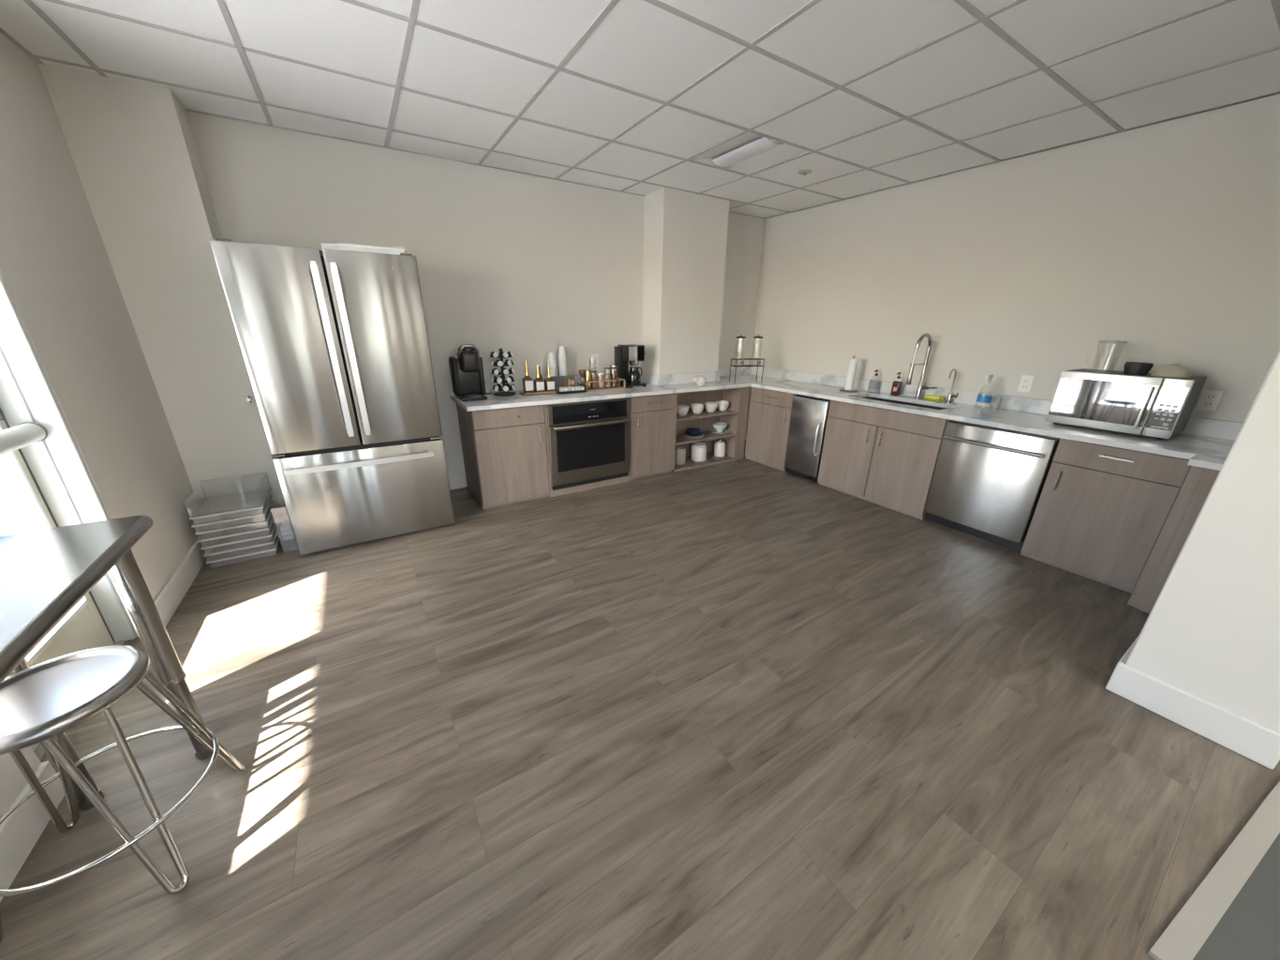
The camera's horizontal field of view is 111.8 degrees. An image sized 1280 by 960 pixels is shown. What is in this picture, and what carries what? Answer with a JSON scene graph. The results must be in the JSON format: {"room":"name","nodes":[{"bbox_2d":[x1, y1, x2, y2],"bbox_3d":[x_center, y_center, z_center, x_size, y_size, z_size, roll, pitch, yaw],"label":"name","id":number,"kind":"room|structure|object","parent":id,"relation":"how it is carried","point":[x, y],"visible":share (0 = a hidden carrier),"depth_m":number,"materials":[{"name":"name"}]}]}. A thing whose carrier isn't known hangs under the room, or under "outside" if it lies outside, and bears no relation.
{"room":"office break room","nodes":[
{"label":"office break room","id":0,"kind":"room"},
{"bbox_2d":[0,32,206,817],"bbox_3d":[-1.094,0.225,-0.366,0.250,2.608,7.400,-11,23,-30],"label":"wall","id":1,"kind":"structure","parent":0,"point":[56,270],"depth_m":1.94,"materials":[{"name":"paint"}]},
{"bbox_2d":[0,760,64,901],"bbox_3d":[-0.418,1.683,-0.741,0.018,0.135,5.230,-11,23,-30],"label":"baseboard","id":2,"kind":"structure","parent":1,"relation":"attached to","point":[20,831],"depth_m":1.20,"materials":[{"name":"white paint"}]},
{"bbox_2d":[0,407,115,750],"bbox_3d":[-2.142,-0.192,1.283,0.134,2.232,0.833,-11,23,-30],"label":"door","id":3,"kind":"structure","parent":1,"relation":"in","point":[84,627],"depth_m":1.68,"materials":[{"name":"beige"}]},
{"bbox_2d":[0,270,138,762],"bbox_3d":[-2.122,-0.211,1.258,0.209,2.300,0.930,-11,23,-30],"label":"window","id":4,"kind":"structure","parent":1,"relation":"attached to","point":[56,462],"depth_m":1.71,"materials":[{"name":"white glass"}]},
{"bbox_2d":[33,640,124,759],"bbox_3d":[-2.194,0.869,1.640,0.100,0.008,0.880,-11,23,-30],"label":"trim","id":5,"kind":"structure","parent":1,"relation":"attached to","point":[39,751],"depth_m":1.48,"materials":[{"name":"white paint"}]},
{"bbox_2d":[153,525,215,627],"bbox_3d":[-2.547,0.506,2.447,0.018,0.135,0.990,-11,23,-30],"label":"baseboard","id":6,"kind":"structure","parent":1,"relation":"attached to","point":[171,596],"depth_m":2.32,"materials":[{"name":"white paint"}]},
{"bbox_2d":[38,63,287,525],"bbox_3d":[-2.691,-0.856,2.646,0.440,2.558,0.280,-11,23,-30],"label":"column","id":7,"kind":"structure","parent":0,"point":[132,147],"depth_m":2.41,"materials":[{"name":"paint"}]},
{"bbox_2d":[209,512,289,544],"bbox_3d":[-2.618,0.326,2.944,0.422,0.135,0.018,-11,23,-30],"label":"baseboard","id":8,"kind":"structure","parent":7,"relation":"attached to","point":[284,516],"depth_m":2.92,"materials":[{"name":"white paint"}]},
{"bbox_2d":[186,110,764,486],"bbox_3d":[-0.844,-1.349,3.999,5.600,2.608,0.200,-11,23,-30],"label":"wall","id":9,"kind":"structure","parent":0,"point":[529,267],"depth_m":3.46,"materials":[{"name":"paint"}]},
{"bbox_2d":[447,473,465,489],"bbox_3d":[-2.072,0.103,3.578,1.182,0.135,0.018,-11,23,-30],"label":"baseboard","id":10,"kind":"structure","parent":9,"relation":"attached to","point":[456,481],"depth_m":3.83,"materials":[{"name":"white paint"}]},
{"bbox_2d":[448,372,640,394],"bbox_3d":[-0.785,-0.916,4.060,1.872,0.100,0.020,-11,23,-30],"label":"backsplash","id":11,"kind":"structure","parent":9,"relation":"attached to","point":[518,383],"depth_m":3.86,"materials":[{"name":"white stone"}]},
{"bbox_2d":[591,354,598,366],"bbox_3d":[-0.435,-1.161,4.210,0.074,0.120,0.009,-11,23,-30],"label":"power outlet","id":12,"kind":"object","parent":9,"relation":"attached to","point":[594,357],"visible":1,"depth_m":4.21,"materials":[{"name":"white plastic"}]},
{"bbox_2d":[0,439,1279,959],"bbox_3d":[1.145,1.042,1.461,5.600,0.120,7.850,-11,23,-30],"label":"floor","id":13,"kind":"structure","parent":0,"point":[742,708],"depth_m":1.48,"materials":[{"name":"brown wood"}]},
{"bbox_2d":[0,515,212,810],"bbox_3d":[-1.289,0.718,0.835,0.406,0.860,1.267,-11,23,-30],"label":"steel table","id":14,"kind":"object","parent":13,"relation":"on","point":[44,573],"visible":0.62,"depth_m":1.08,"materials":[{"name":"grey metal"}]},
{"bbox_2d":[0,644,246,943],"bbox_3d":[-1.413,0.765,1.126,0.441,0.568,0.431,-11,23,-30],"label":"bar stool","id":15,"kind":"object","parent":13,"relation":"on","point":[42,701],"visible":1,"depth_m":1.07,"materials":[{"name":"silver metal"}]},
{"bbox_2d":[205,531,281,564],"bbox_3d":[-2.524,0.429,2.792,0.326,0.044,0.356,-11,23,-30],"label":"plastic tray","id":16,"kind":"object","parent":13,"relation":"on","point":[279,534],"visible":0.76,"depth_m":2.67,"materials":[{"name":"grey plastic"}]},
{"bbox_2d":[203,520,281,556],"bbox_3d":[-2.522,0.383,2.776,0.326,0.044,0.356,-11,23,-30],"label":"plastic tray","id":17,"kind":"object","parent":16,"relation":"on","point":[205,554],"visible":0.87,"depth_m":2.66,"materials":[{"name":"grey plastic"}]},
{"bbox_2d":[200,514,279,549],"bbox_3d":[-2.521,0.338,2.760,0.326,0.044,0.356,-11,23,-30],"label":"plastic tray","id":18,"kind":"object","parent":17,"relation":"on","point":[203,546],"visible":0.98,"depth_m":2.65,"materials":[{"name":"grey plastic"}]},
{"bbox_2d":[197,507,277,542],"bbox_3d":[-2.522,0.293,2.743,0.326,0.044,0.356,-11,23,-30],"label":"plastic tray","id":19,"kind":"object","parent":18,"relation":"on","point":[275,510],"visible":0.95,"depth_m":2.62,"materials":[{"name":"grey plastic"}]},
{"bbox_2d":[195,501,276,534],"bbox_3d":[-2.519,0.248,2.728,0.326,0.044,0.356,-11,23,-30],"label":"plastic tray","id":20,"kind":"object","parent":19,"relation":"on","point":[275,502],"visible":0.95,"depth_m":2.61,"materials":[{"name":"grey plastic"}]},
{"bbox_2d":[191,494,273,527],"bbox_3d":[-2.522,0.203,2.710,0.326,0.044,0.356,-11,23,-30],"label":"plastic tray","id":21,"kind":"object","parent":20,"relation":"on","point":[272,496],"visible":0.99,"depth_m":2.59,"materials":[{"name":"grey plastic"}]},
{"bbox_2d":[189,488,271,519],"bbox_3d":[-2.519,0.158,2.695,0.326,0.044,0.356,-11,23,-30],"label":"plastic tray","id":22,"kind":"object","parent":21,"relation":"on","point":[192,516],"visible":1,"depth_m":2.58,"materials":[{"name":"grey plastic"}]},
{"bbox_2d":[209,238,455,554],"bbox_3d":[-1.897,-0.520,2.897,0.908,1.774,0.822,-11,23,-30],"label":"refrigerator","id":23,"kind":"object","parent":13,"relation":"on","point":[334,344],"visible":1,"depth_m":2.56,"materials":[{"name":"grey metal"}]},
{"bbox_2d":[321,242,404,254],"bbox_3d":[-1.718,-1.406,2.703,0.425,0.052,0.300,-11,23,-30],"label":"foam block","id":24,"kind":"object","parent":23,"relation":"on","point":[323,245],"visible":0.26,"depth_m":2.57,"materials":[{"name":"white"}]},
{"bbox_2d":[338,241,406,253],"bbox_3d":[-1.673,-1.450,2.716,0.360,0.022,0.220,-11,23,-30],"label":"sheet","id":25,"kind":"object","parent":24,"relation":"on","point":[339,243],"visible":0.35,"depth_m":2.63,"materials":[{"name":"white paper"}]},
{"bbox_2d":[456,402,549,509],"bbox_3d":[-1.150,-0.265,3.656,0.548,0.795,0.652,-11,23,-30],"label":"base cabinet","id":26,"kind":"object","parent":13,"relation":"on","point":[504,449],"visible":0.96,"depth_m":3.42,"materials":[{"name":"beige wood"}]},
{"bbox_2d":[449,373,1235,470],"bbox_3d":[0.890,-0.442,2.996,3.480,0.031,3.768,-11,23,-30],"label":"countertop","id":27,"kind":"structure","parent":26,"relation":"on","point":[1201,451],"depth_m":3.20,"materials":[{"name":"white stone"}]},
{"bbox_2d":[448,343,491,401],"bbox_3d":[-1.328,-0.872,3.455,0.329,0.414,0.389,-11,23,-30],"label":"pod coffee maker","id":28,"kind":"object","parent":27,"relation":"on","point":[467,370],"visible":1,"depth_m":3.35,"materials":[{"name":"black plastic"}]},
{"bbox_2d":[493,347,515,396],"bbox_3d":[-1.133,-0.893,3.578,0.176,0.376,0.176,-11,23,-30],"label":"pod carousel","id":29,"kind":"object","parent":27,"relation":"on","point":[504,393],"visible":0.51,"depth_m":3.58,"materials":[{"name":"black metal"}]},
{"bbox_2d":[519,390,555,395],"bbox_3d":[-0.869,-0.751,3.719,0.300,0.018,0.100,-11,23,-30],"label":"tray","id":30,"kind":"object","parent":27,"relation":"on","point":[550,392],"visible":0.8,"depth_m":3.67,"materials":[{"name":"brown wood"}]},
{"bbox_2d":[521,359,534,392],"bbox_3d":[-0.942,-0.860,3.625,0.072,0.272,0.073,-11,23,-30],"label":"syrup bottle","id":31,"kind":"object","parent":30,"relation":"on","point":[528,381],"visible":0.97,"depth_m":3.61,"materials":[{"name":"brown"}]},
{"bbox_2d":[533,364,544,392],"bbox_3d":[-0.862,-0.858,3.679,0.072,0.234,0.073,-11,23,-30],"label":"syrup bottle","id":32,"kind":"object","parent":30,"relation":"on","point":[539,384],"visible":1,"depth_m":3.67,"materials":[{"name":"brown"}]},
{"bbox_2d":[544,364,554,391],"bbox_3d":[-0.781,-0.872,3.728,0.072,0.228,0.073,-11,23,-30],"label":"syrup bottle","id":33,"kind":"object","parent":30,"relation":"on","point":[549,382],"visible":0.95,"depth_m":3.71,"materials":[{"name":"brown"}]},
{"bbox_2d":[550,374,586,394],"bbox_3d":[-0.628,-0.840,3.809,0.260,0.130,0.180,-11,23,-30],"label":"organizer","id":34,"kind":"object","parent":27,"relation":"on","point":[559,380],"visible":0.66,"depth_m":3.83,"materials":[{"name":"black"}]},
{"bbox_2d":[554,382,586,394],"bbox_3d":[-0.629,-0.807,3.821,0.260,0.060,0.180,-11,23,-30],"label":"tray","id":35,"kind":"object","parent":34,"relation":"on","point":[557,384],"depth_m":3.79,"materials":[{"name":"black"}]},
{"bbox_2d":[580,377,625,391],"bbox_3d":[-0.339,-0.881,3.999,0.405,0.085,0.120,-11,23,-30],"label":"tray","id":36,"kind":"object","parent":27,"relation":"on","point":[619,379],"visible":0.82,"depth_m":3.98,"materials":[{"name":"brown wood"}]},
{"bbox_2d":[584,369,591,389],"bbox_3d":[-0.468,-0.904,3.905,0.052,0.172,0.052,-11,23,-30],"label":"storage jar","id":37,"kind":"object","parent":36,"relation":"in","point":[587,376],"visible":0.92,"depth_m":3.88,"materials":[{"name":"gold metal"}]},
{"bbox_2d":[604,367,610,386],"bbox_3d":[-0.298,-0.943,4.004,0.060,0.182,0.060,-11,23,-30],"label":"storage jar","id":38,"kind":"object","parent":36,"relation":"in","point":[607,377],"visible":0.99,"depth_m":3.99,"materials":[{"name":"clear glass"}]},
{"bbox_2d":[610,364,618,386],"bbox_3d":[-0.248,-0.997,4.149,0.084,0.202,0.084,-11,23,-30],"label":"storage jar","id":39,"kind":"object","parent":36,"relation":"in","point":[616,366],"visible":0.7,"depth_m":4.10,"materials":[{"name":"red"}]},
{"bbox_2d":[614,343,645,387],"bbox_3d":[-0.072,-1.097,4.163,0.276,0.385,0.226,-11,23,-30],"label":"drip coffee maker","id":40,"kind":"object","parent":27,"relation":"on","point":[624,353],"visible":0.98,"depth_m":4.11,"materials":[{"name":"black plastic"}]},
{"bbox_2d":[660,371,720,385],"bbox_3d":[0.527,-1.053,4.481,0.782,0.100,0.020,-11,23,-30],"label":"backsplash","id":41,"kind":"structure","parent":27,"relation":"on","point":[684,378],"depth_m":4.43,"materials":[{"name":"white stone"}]},
{"bbox_2d":[691,375,705,386],"bbox_3d":[0.582,-0.976,4.271,0.175,0.102,0.099,-11,23,-30],"label":"ornament","id":42,"kind":"object","parent":27,"relation":"on","point":[700,380],"visible":1,"depth_m":4.24,"materials":[{"name":"white ceramic"}]},
{"bbox_2d":[729,357,764,383],"bbox_3d":[1.118,-1.144,4.540,0.328,0.245,0.118,-5,21,-17],"label":"rack","id":43,"kind":"object","parent":27,"relation":"on","point":[736,359],"visible":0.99,"depth_m":4.51,"materials":[{"name":"black"}]},
{"bbox_2d":[839,355,857,391],"bbox_3d":[1.963,-0.989,4.025,0.156,0.322,0.156,-11,23,-30],"label":"paper towel holder","id":44,"kind":"object","parent":27,"relation":"on","point":[854,356],"visible":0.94,"depth_m":4.03,"materials":[{"name":"grey metal"}]},
{"bbox_2d":[844,357,858,389],"bbox_3d":[1.963,-0.981,4.028,0.072,0.280,0.072,-11,23,-30],"label":"paper towel roll","id":45,"kind":"object","parent":44,"relation":"on","point":[853,363],"visible":1,"depth_m":4.00,"materials":[{"name":"white paper"}]},
{"bbox_2d":[867,369,880,392],"bbox_3d":[2.168,-0.912,3.995,0.092,0.202,0.092,-11,23,-30],"label":"soap bottle","id":46,"kind":"object","parent":27,"relation":"on","point":[873,385],"visible":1,"depth_m":3.98,"materials":[{"name":"clear glass"}]},
{"bbox_2d":[890,372,903,395],"bbox_3d":[2.258,-0.842,3.805,0.072,0.202,0.066,-11,23,-30],"label":"soap bottle","id":47,"kind":"object","parent":27,"relation":"on","point":[897,385],"visible":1,"depth_m":3.80,"materials":[{"name":"brown plastic"}]},
{"bbox_2d":[861,396,948,409],"bbox_3d":[2.154,-0.547,3.624,0.354,0.170,0.774,-11,23,-30],"label":"sink","id":48,"kind":"object","parent":27,"relation":"in","point":[868,397],"visible":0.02,"depth_m":3.71,"materials":[{"name":"grey metal"}]},
{"bbox_2d":[906,332,937,399],"bbox_3d":[2.316,-0.910,3.513,0.246,0.529,0.157,-11,23,-30],"label":"kitchen faucet","id":49,"kind":"object","parent":27,"relation":"on","point":[925,364],"visible":1,"depth_m":3.55,"materials":[{"name":"silver metal"}]},
{"bbox_2d":[945,368,958,402],"bbox_3d":[2.478,-0.750,3.458,0.118,0.270,0.070,-1,20,-4],"label":"filter faucet","id":50,"kind":"object","parent":27,"relation":"on","point":[950,394],"visible":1,"depth_m":3.47,"materials":[{"name":"silver metal"}]},
{"bbox_2d":[976,374,993,402],"bbox_3d":[2.582,-0.656,3.234,0.088,0.248,0.088,5,20,12],"label":"spray bottle","id":51,"kind":"object","parent":27,"relation":"on","point":[985,398],"visible":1,"depth_m":3.21,"materials":[{"name":"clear plastic"}]},
{"bbox_2d":[1045,368,1206,439],"bbox_3d":[2.871,-0.466,2.594,0.399,0.331,0.527,-11,23,-30],"label":"microwave","id":52,"kind":"object","parent":27,"relation":"on","point":[1161,408],"visible":1,"depth_m":2.47,"materials":[{"name":"grey metal"}]},
{"bbox_2d":[1123,361,1153,374],"bbox_3d":[2.853,-0.639,2.488,0.112,0.066,0.114,-11,23,-30],"label":"bowl","id":53,"kind":"object","parent":52,"relation":"on","point":[1130,367],"visible":1,"depth_m":2.46,"materials":[{"name":"black"}]},
{"bbox_2d":[1150,363,1191,378],"bbox_3d":[2.930,-0.603,2.386,0.148,0.070,0.148,-11,23,-30],"label":"bowl","id":54,"kind":"object","parent":52,"relation":"on","point":[1171,370],"visible":1,"depth_m":2.35,"materials":[{"name":"beige ceramic"}]},
{"bbox_2d":[543,397,630,496],"bbox_3d":[-0.589,-0.385,4.008,0.794,0.795,0.617,-11,23,-30],"label":"base cabinet","id":55,"kind":"object","parent":13,"relation":"on","point":[585,486],"visible":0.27,"depth_m":3.78,"materials":[{"name":"beige wood"}]},
{"bbox_2d":[546,398,630,490],"bbox_3d":[-0.560,-0.390,3.961,0.758,0.724,0.664,-11,23,-30],"label":"wall oven","id":56,"kind":"object","parent":55,"relation":"in","point":[589,441],"visible":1,"depth_m":3.71,"materials":[{"name":"grey metal"}]},
{"bbox_2d":[629,392,675,479],"bbox_3d":[-0.031,-0.491,4.319,0.496,0.795,0.652,-11,23,-30],"label":"base cabinet","id":57,"kind":"object","parent":13,"relation":"on","point":[652,417],"visible":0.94,"depth_m":4.08,"materials":[{"name":"beige wood"}]},
{"bbox_2d":[671,386,750,472],"bbox_3d":[0.585,-0.623,4.704,0.974,0.795,0.617,-11,23,-30],"label":"base cabinet","id":58,"kind":"object","parent":13,"relation":"on","point":[736,415],"visible":0.58,"depth_m":4.63,"materials":[{"name":"beige wood"}]},
{"bbox_2d":[674,446,685,464],"bbox_3d":[0.415,-0.256,4.527,0.124,0.165,0.124,-11,23,-30],"label":"canister","id":59,"kind":"object","parent":58,"relation":"on","point":[680,452],"visible":0.88,"depth_m":4.48,"materials":[{"name":"beige ceramic"}]},
{"bbox_2d":[676,404,689,416],"bbox_3d":[0.425,-0.700,4.369,0.146,0.092,0.146,-11,23,-30],"label":"bowl","id":60,"kind":"object","parent":58,"relation":"on","point":[681,409],"visible":0.92,"depth_m":4.32,"materials":[{"name":"white ceramic"}]},
{"bbox_2d":[690,402,704,414],"bbox_3d":[0.590,-0.733,4.467,0.146,0.092,0.146,-11,23,-30],"label":"bowl","id":61,"kind":"object","parent":58,"relation":"on","point":[696,408],"visible":1,"depth_m":4.42,"materials":[{"name":"white ceramic"}]},
{"bbox_2d":[690,442,706,461],"bbox_3d":[0.632,-0.305,4.653,0.164,0.175,0.164,-11,23,-30],"label":"canister","id":62,"kind":"object","parent":58,"relation":"on","point":[698,453],"visible":0.98,"depth_m":4.60,"materials":[{"name":"white ceramic"}]},
{"bbox_2d":[674,452,732,469],"bbox_3d":[0.618,-0.206,4.667,0.814,0.020,0.271,-11,23,-30],"label":"shelf","id":63,"kind":"object","parent":58,"relation":"attached to","point":[711,459],"depth_m":4.63,"materials":[{"name":"beige wood"}]},
{"bbox_2d":[675,430,736,445],"bbox_3d":[0.621,-0.457,4.576,0.814,0.020,0.271,-11,23,-30],"label":"shelf","id":64,"kind":"object","parent":58,"relation":"attached to","point":[680,439],"depth_m":4.54,"materials":[{"name":"beige wood"}]},
{"bbox_2d":[676,408,738,421],"bbox_3d":[0.623,-0.682,4.495,0.814,0.020,0.271,-11,23,-30],"label":"shelf","id":65,"kind":"object","parent":58,"relation":"attached to","point":[690,415],"depth_m":4.46,"materials":[{"name":"beige wood"}]},
{"bbox_2d":[703,401,717,412],"bbox_3d":[0.745,-0.764,4.559,0.146,0.092,0.146,-11,23,-30],"label":"bowl","id":66,"kind":"object","parent":58,"relation":"on","point":[710,407],"visible":1,"depth_m":4.51,"materials":[{"name":"white ceramic"}]},
{"bbox_2d":[709,428,729,433],"bbox_3d":[0.865,-0.526,4.721,0.210,0.017,0.210,-11,23,-30],"label":"plate","id":67,"kind":"object","parent":58,"relation":"on","point":[714,429],"visible":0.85,"depth_m":4.72,"materials":[{"name":"grey ceramic"}]},
{"bbox_2d":[712,421,728,431],"bbox_3d":[0.866,-0.567,4.706,0.164,0.085,0.164,-11,23,-30],"label":"footed bowl","id":68,"kind":"object","parent":67,"relation":"on","point":[719,426],"visible":1,"depth_m":4.68,"materials":[{"name":"grey ceramic"}]},
{"bbox_2d":[714,439,726,456],"bbox_3d":[0.886,-0.358,4.803,0.124,0.180,0.124,-11,23,-30],"label":"canister","id":69,"kind":"object","parent":58,"relation":"on","point":[720,445],"visible":1,"depth_m":4.76,"materials":[{"name":"white ceramic"}]},
{"bbox_2d":[715,400,729,410],"bbox_3d":[0.881,-0.792,4.639,0.146,0.092,0.146,-11,23,-30],"label":"bowl","id":70,"kind":"object","parent":58,"relation":"on","point":[722,405],"visible":0.95,"depth_m":4.59,"materials":[{"name":"white ceramic"}]},
{"bbox_2d":[744,386,796,471],"bbox_3d":[1.559,-0.584,4.629,0.652,0.795,0.551,-11,23,-30],"label":"base cabinet","id":71,"kind":"object","parent":13,"relation":"on","point":[769,410],"visible":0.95,"depth_m":4.46,"materials":[{"name":"beige wood"}]},
{"bbox_2d":[784,393,831,481],"bbox_3d":[1.793,-0.439,4.242,0.660,0.790,0.384,-11,23,-30],"label":"ice maker","id":72,"kind":"object","parent":13,"relation":"on","point":[809,416],"visible":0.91,"depth_m":4.08,"materials":[{"name":"silver metal"}]},
{"bbox_2d":[785,466,818,481],"bbox_3d":[1.579,-0.056,4.239,0.036,0.044,0.370,-11,23,-30],"label":"grille","id":73,"kind":"object","parent":72,"relation":"attached to","point":[793,470],"depth_m":4.20,"materials":[{"name":"black plastic"}]},
{"bbox_2d":[818,400,950,520],"bbox_3d":[2.165,-0.248,3.720,0.652,0.795,0.938,-11,23,-30],"label":"base cabinet","id":74,"kind":"object","parent":13,"relation":"on","point":[888,458],"visible":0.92,"depth_m":3.51,"materials":[{"name":"beige wood"}]},
{"bbox_2d":[924,419,1060,550],"bbox_3d":[2.556,-0.014,3.091,0.668,0.790,0.606,-11,23,-30],"label":"dishwasher","id":75,"kind":"object","parent":13,"relation":"on","point":[988,483],"visible":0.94,"depth_m":2.91,"materials":[{"name":"silver metal"}]},
{"bbox_2d":[1020,437,1190,593],"bbox_3d":[2.878,0.146,2.653,0.652,0.795,0.515,-11,23,-30],"label":"base cabinet","id":76,"kind":"object","parent":13,"relation":"on","point":[1100,513],"visible":0.91,"depth_m":2.48,"materials":[{"name":"beige wood"}]},
{"bbox_2d":[1127,465,1220,612],"bbox_3d":[2.988,0.254,2.358,0.764,0.795,0.110,-11,23,-30],"label":"end panel","id":77,"kind":"object","parent":13,"relation":"on","point":[1198,482],"visible":0.49,"depth_m":2.17,"materials":[{"name":"beige wood"}]},
{"bbox_2d":[1147,780,1279,959],"bbox_3d":[2.178,1.139,1.032,1.739,0.012,0.830,-8,22,-24],"label":"baseboard","id":78,"kind":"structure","parent":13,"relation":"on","point":[1234,912],"depth_m":1.11,"materials":[{"name":"white paint"}]},
{"bbox_3d":[-2.324,0.273,2.855,0.075,0.299,0.280,-11,23,-30],"label":"plastic bin","id":79,"kind":"object","parent":13,"relation":"on","visible":0},
{"bbox_2d":[282,532,294,540],"bbox_3d":[-2.305,0.357,2.848,0.058,0.028,0.120,-11,23,-30],"label":"foam box","id":80,"kind":"object","parent":79,"relation":"in","point":[290,536],"visible":0.46,"depth_m":2.80,"materials":[{"name":"white plastic"}]},
{"bbox_2d":[281,528,293,535],"bbox_3d":[-2.305,0.327,2.837,0.058,0.028,0.120,-11,23,-30],"label":"foam box","id":81,"kind":"object","parent":80,"relation":"on","point":[290,531],"visible":0.46,"depth_m":2.79,"materials":[{"name":"white plastic"}]},
{"bbox_2d":[279,520,292,531],"bbox_3d":[-2.304,0.297,2.827,0.058,0.028,0.120,-11,23,-30],"label":"foam box","id":82,"kind":"object","parent":81,"relation":"on","point":[286,525],"visible":0.76,"depth_m":2.79,"materials":[{"name":"white plastic"}]},
{"bbox_2d":[0,0,1279,217],"bbox_3d":[1.187,-1.375,0.565,5.500,0.020,7.800,-11,23,-30],"label":"ceiling","id":83,"kind":"structure","parent":0,"point":[642,47],"depth_m":2.02,"materials":[{"name":"white tile"}]},
{"bbox_2d":[0,0,1279,219],"bbox_3d":[1.187,-1.364,0.569,5.100,0.005,7.400,-11,23,-30],"label":"grid","id":84,"kind":"object","parent":83,"relation":"attached to","point":[411,21],"visible":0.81,"depth_m":2.10,"materials":[{"name":"grey metal"}]},
{"bbox_2d":[689,132,809,174],"bbox_3d":[0.754,-2.290,2.998,0.610,0.082,0.610,-11,23,-30],"label":"ceiling light","id":85,"kind":"object","parent":83,"relation":"attached to","point":[749,153],"visible":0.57,"depth_m":3.04,"materials":[{"name":"white plastic"}]},
{"bbox_2d":[641,187,729,374],"bbox_3d":[0.432,-1.479,4.475,0.762,2.558,0.322,-11,23,-30],"label":"wall column","id":86,"kind":"structure","parent":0,"point":[685,233],"depth_m":4.15,"materials":[{"name":"paint"}]},
{"bbox_2d":[640,372,660,385],"bbox_3d":[0.102,-1.031,4.407,0.020,0.100,0.342,-11,23,-30],"label":"backsplash","id":87,"kind":"structure","parent":86,"relation":"attached to","point":[648,378],"depth_m":4.38,"materials":[{"name":"white stone"}]},
{"bbox_2d":[745,93,1279,437],"bbox_3d":[3.419,-0.688,2.310,0.200,2.608,7.400,-11,23,-30],"label":"wall","id":88,"kind":"structure","parent":0,"point":[1162,239],"depth_m":2.92,"materials":[{"name":"paint"}]},
{"bbox_2d":[717,366,1243,440],"bbox_3d":[2.024,-0.733,3.646,0.806,0.100,3.768,-11,23,-30],"label":"backsplash","id":89,"kind":"structure","parent":88,"relation":"attached to","point":[1225,429],"depth_m":3.46,"materials":[{"name":"white stone"}]},
{"bbox_2d":[1017,374,1034,392],"bbox_3d":[2.799,-0.697,3.144,0.009,0.120,0.074,-11,23,-30],"label":"power outlet","id":90,"kind":"object","parent":88,"relation":"attached to","point":[1026,380],"visible":1,"depth_m":3.14,"materials":[{"name":"white plastic"}]},
{"bbox_2d":[1195,388,1224,411],"bbox_3d":[3.248,-0.453,2.470,0.009,0.120,0.074,-11,23,-30],"label":"power outlet","id":91,"kind":"object","parent":88,"relation":"attached to","point":[1210,399],"visible":1,"depth_m":2.47,"materials":[{"name":"white plastic"}]},
{"bbox_2d":[1125,349,1279,732],"bbox_3d":[2.774,-0.422,1.628,1.668,2.558,0.375,-11,23,-30],"label":"wall","id":92,"kind":"structure","parent":0,"point":[1211,632],"depth_m":1.49,"materials":[{"name":"paint"}]},
{"bbox_2d":[1105,634,1279,769],"bbox_3d":[2.753,0.718,2.035,1.686,0.135,0.411,-11,23,-30],"label":"baseboard","id":93,"kind":"structure","parent":92,"relation":"attached to","point":[1251,739],"depth_m":1.59,"materials":[{"name":"white paint"}]},
{"bbox_3d":[-0.784,-1.070,3.865,0.089,0.092,0.089,-11,23,-30],"label":"paper cup","id":94,"kind":"object","parent":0,"visible":0},
{"bbox_2d":[547,352,556,363],"bbox_3d":[-0.785,-1.085,3.859,0.089,0.092,0.089,-11,23,-30],"label":"paper cup","id":95,"kind":"object","parent":94,"relation":"on","point":[551,355],"visible":1,"depth_m":3.83,"materials":[{"name":"white paper"}]},
{"bbox_3d":[-0.699,-1.118,3.904,0.089,0.092,0.089,-11,23,-30],"label":"paper cup","id":96,"kind":"object","parent":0,"visible":0},
{"bbox_3d":[-0.700,-1.134,3.898,0.089,0.092,0.089,-11,23,-30],"label":"paper cup","id":97,"kind":"object","parent":96,"relation":"on","visible":0},
{"bbox_2d":[557,346,566,357],"bbox_3d":[-0.699,-1.149,3.893,0.089,0.092,0.089,-11,23,-30],"label":"paper cup","id":98,"kind":"object","parent":97,"relation":"on","point":[561,349],"visible":1,"depth_m":3.87,"materials":[{"name":"white paper"}]},
{"label":"outside","id":99,"kind":"structure","parent":0,"visible":0},
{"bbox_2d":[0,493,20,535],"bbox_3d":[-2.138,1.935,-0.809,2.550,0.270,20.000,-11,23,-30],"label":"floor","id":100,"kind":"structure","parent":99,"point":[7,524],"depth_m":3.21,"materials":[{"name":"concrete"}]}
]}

